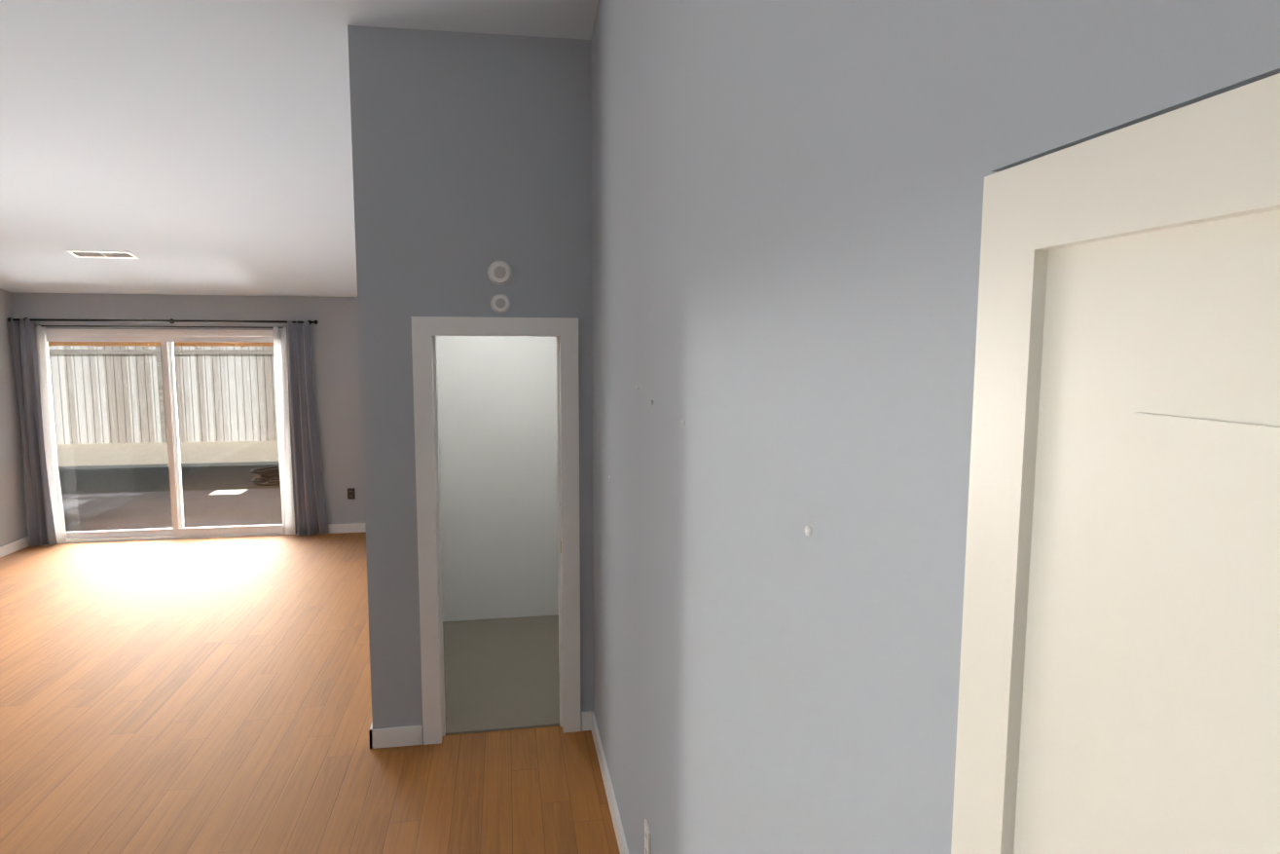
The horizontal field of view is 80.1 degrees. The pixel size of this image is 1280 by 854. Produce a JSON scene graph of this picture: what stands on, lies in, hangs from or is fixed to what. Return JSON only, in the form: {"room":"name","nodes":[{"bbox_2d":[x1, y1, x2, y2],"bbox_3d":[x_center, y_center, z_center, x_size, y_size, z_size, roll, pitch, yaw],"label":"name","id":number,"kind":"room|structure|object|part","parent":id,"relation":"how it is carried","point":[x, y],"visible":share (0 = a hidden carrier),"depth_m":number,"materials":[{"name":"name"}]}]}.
{"room":"living room","nodes":[
{"label":"living room","id":0,"kind":"room"},
{"bbox_2d":[0,288,28,546],"bbox_3d":[-5.257,-0.200,1.408,0.634,4.000,12.596,-1,6,-10],"label":"wall","id":1,"kind":"structure","parent":0,"point":[13,518],"depth_m":7.23,"materials":[{"name":"grey paint"}]},
{"bbox_2d":[48,341,273,346],"bbox_3d":[-4.321,-1.323,9.213,16.000,0.700,2.900,-1,6,-10],"label":"roof beam","id":2,"kind":"structure","parent":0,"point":[182,344],"depth_m":10.23,"materials":[{"name":"orange wood"}]},
{"bbox_2d":[10,292,365,523],"bbox_3d":[-3.758,-0.871,7.804,5.800,4.000,0.150,-1,6,-10],"label":"wall","id":3,"kind":"structure","parent":0,"point":[335,348],"depth_m":7.79,"materials":[{"name":"grey paint"}]},
{"bbox_2d":[7,317,329,546],"bbox_3d":[-4.615,0.035,7.587,2.793,2.209,0.153,-1,6,-10],"label":"curtain","id":4,"kind":"object","parent":3,"relation":"attached to","point":[302,492],"visible":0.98,"depth_m":7.60,"materials":[{"name":"grey fabric"}]},
{"bbox_3d":[-4.624,-1.041,7.489,2.774,0.048,0.115,-1,6,-10],"label":"rod","id":5,"kind":"part","parent":4,"relation":"part of","materials":[{"name":"grey metal"}]},
{"bbox_2d":[45,328,295,543],"bbox_3d":[-4.732,0.081,7.712,2.400,2.120,0.126,-1,6,-10],"label":"sliding door","id":6,"kind":"structure","parent":3,"relation":"in","point":[166,339],"depth_m":7.69,"materials":[{"name":"white plastic"}]},
{"bbox_2d":[347,487,355,499],"bbox_3d":[-3.040,0.702,8.019,0.072,0.116,0.008,-1,6,-10],"label":"electrical outlet","id":7,"kind":"object","parent":3,"relation":"attached to","point":[350,493],"visible":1,"depth_m":8.02,"materials":[{"name":"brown plastic"}]},
{"bbox_2d":[0,0,598,296],"bbox_3d":[-2.911,-1.363,1.852,6.200,1.427,12.000,-1,6,-10],"label":"ceiling","id":8,"kind":"structure","parent":0,"point":[190,147],"depth_m":4.32,"materials":[{"name":"white paint"}]},
{"bbox_2d":[66,250,139,258],"bbox_3d":[-4.406,-1.418,6.255,0.460,0.045,0.169,-1,6,-10],"label":"ceiling vent","id":9,"kind":"object","parent":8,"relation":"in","point":[100,254],"visible":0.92,"depth_m":6.25,"materials":[{"name":"white plastic"}]},
{"bbox_2d":[0,531,620,853],"bbox_3d":[-2.908,1.796,2.121,6.200,0.132,11.870,-1,6,-10],"label":"floor","id":10,"kind":"structure","parent":0,"point":[209,695],"depth_m":4.01,"materials":[{"name":"laminate"}]},
{"bbox_2d":[347,25,398,729],"bbox_3d":[-1.649,-0.652,5.790,0.120,4.000,4.580,-1,6,-10],"label":"wall","id":11,"kind":"structure","parent":0,"point":[364,109],"depth_m":3.56,"materials":[{"name":"grey paint"}]},
{"bbox_2d":[0,73,1279,853],"bbox_3d":[-2.768,0.700,1.947,5.650,2.110,11.992,-1,6,-10],"label":"trim","id":12,"kind":"structure","parent":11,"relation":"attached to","point":[1211,159],"depth_m":0.64,"materials":[{"name":"white wood"}]},
{"bbox_3d":[-0.698,0.515,3.803,0.780,2.100,0.148,-1,6,-10],"label":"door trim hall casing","id":13,"kind":"part","parent":12,"relation":"part of","materials":[{"name":"white wood"}]},
{"bbox_2d":[375,27,593,742],"bbox_3d":[-0.721,-0.430,3.703,0.970,4.000,0.120,-1,6,-10],"label":"wall","id":14,"kind":"structure","parent":0,"point":[485,151],"depth_m":3.58,"materials":[{"name":"grey paint"}]},
{"bbox_2d":[487,260,511,284],"bbox_3d":[-0.663,-0.731,3.605,0.112,0.112,0.030,-1,6,-10],"label":"smoke detector","id":15,"kind":"object","parent":14,"relation":"attached to","point":[499,272],"visible":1,"depth_m":3.60,"materials":[{"name":"white plastic"}]},
{"bbox_2d":[490,293,510,313],"bbox_3d":[-0.663,-0.587,3.620,0.092,0.092,0.030,-1,6,-10],"label":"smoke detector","id":16,"kind":"object","parent":14,"relation":"attached to","point":[499,303],"visible":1,"depth_m":3.61,"materials":[{"name":"white plastic"}]},
{"bbox_2d":[436,335,558,621],"bbox_3d":[-1.039,-0.662,5.899,1.120,4.000,4.580,-1,6,-10],"label":"wall","id":17,"kind":"structure","parent":0,"point":[496,400],"depth_m":5.39,"materials":[{"name":"white paint"}]},
{"bbox_2d":[590,0,1279,853],"bbox_3d":[0.474,-0.055,0.182,0.162,4.000,7.270,-1,6,-10],"label":"wall","id":18,"kind":"structure","parent":0,"point":[787,199],"depth_m":1.11,"materials":[{"name":"grey paint"}]},
{"bbox_2d":[644,818,650,853],"bbox_3d":[0.022,1.326,2.429,0.008,0.116,0.072,-1,6,-10],"label":"electrical outlet","id":19,"kind":"object","parent":18,"relation":"attached to","point":[646,840],"visible":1,"depth_m":2.42,"materials":[{"name":"white plastic"}]},
{"bbox_2d":[804,525,811,535],"bbox_3d":[0.241,0.150,1.097,0.006,0.013,0.014,-1,6,-10],"label":"anchor","id":20,"kind":"object","parent":18,"relation":"attached to","point":[808,530],"visible":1,"depth_m":1.09,"materials":[{"name":"white plastic"}]},
{"bbox_2d":[1013,208,1279,853],"bbox_3d":[0.392,0.915,0.301,0.012,2.035,0.830,-1,6,-10],"label":"door","id":21,"kind":"structure","parent":18,"relation":"attached to","point":[1151,712],"depth_m":0.50,"materials":[{"name":"white wood"}]},
{"label":"outside","id":22,"kind":"structure","parent":0,"visible":0},
{"bbox_2d":[56,429,278,466],"bbox_3d":[-3.090,0.685,13.897,36.000,0.230,11.480,-1,6,-10],"label":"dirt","id":23,"kind":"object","parent":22,"point":[88,449],"depth_m":14.46,"materials":[{"name":"beige soil"}]},
{"bbox_2d":[48,345,277,443],"bbox_3d":[-3.636,-1.085,16.986,34.062,2.660,0.108,-1,6,-10],"label":"fence","id":24,"kind":"object","parent":23,"relation":"on","point":[85,392],"depth_m":15.91,"materials":[{"name":"white wood"}]},
{"bbox_2d":[58,461,280,493],"bbox_3d":[-3.831,0.812,12.362,22.000,0.195,2.850,-1,6,-10],"label":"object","id":25,"kind":"structure","parent":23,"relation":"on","point":[136,477],"depth_m":11.69,"materials":[{"name":"grey concrete"}]},
{"bbox_2d":[250,466,280,485],"bbox_3d":[-5.255,0.711,11.215,0.847,0.233,0.675,-1,6,-10],"label":"hose","id":26,"kind":"object","parent":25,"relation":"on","point":[273,473],"depth_m":10.94,"materials":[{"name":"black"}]},
{"bbox_2d":[61,487,282,531],"bbox_3d":[-4.307,1.113,9.357,16.000,0.225,2.930,-1,6,-10],"label":"patio slab","id":27,"kind":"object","parent":23,"relation":"on","point":[215,506],"depth_m":9.26,"materials":[{"name":"grey concrete"}]},
{"bbox_2d":[209,489,246,494],"bbox_3d":[-4.477,0.871,10.572,2.700,0.002,0.360,-1,6,-10],"label":"sunlight patch","id":28,"kind":"object","parent":27,"relation":"on","point":[224,492],"depth_m":10.37,"materials":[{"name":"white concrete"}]}
]}

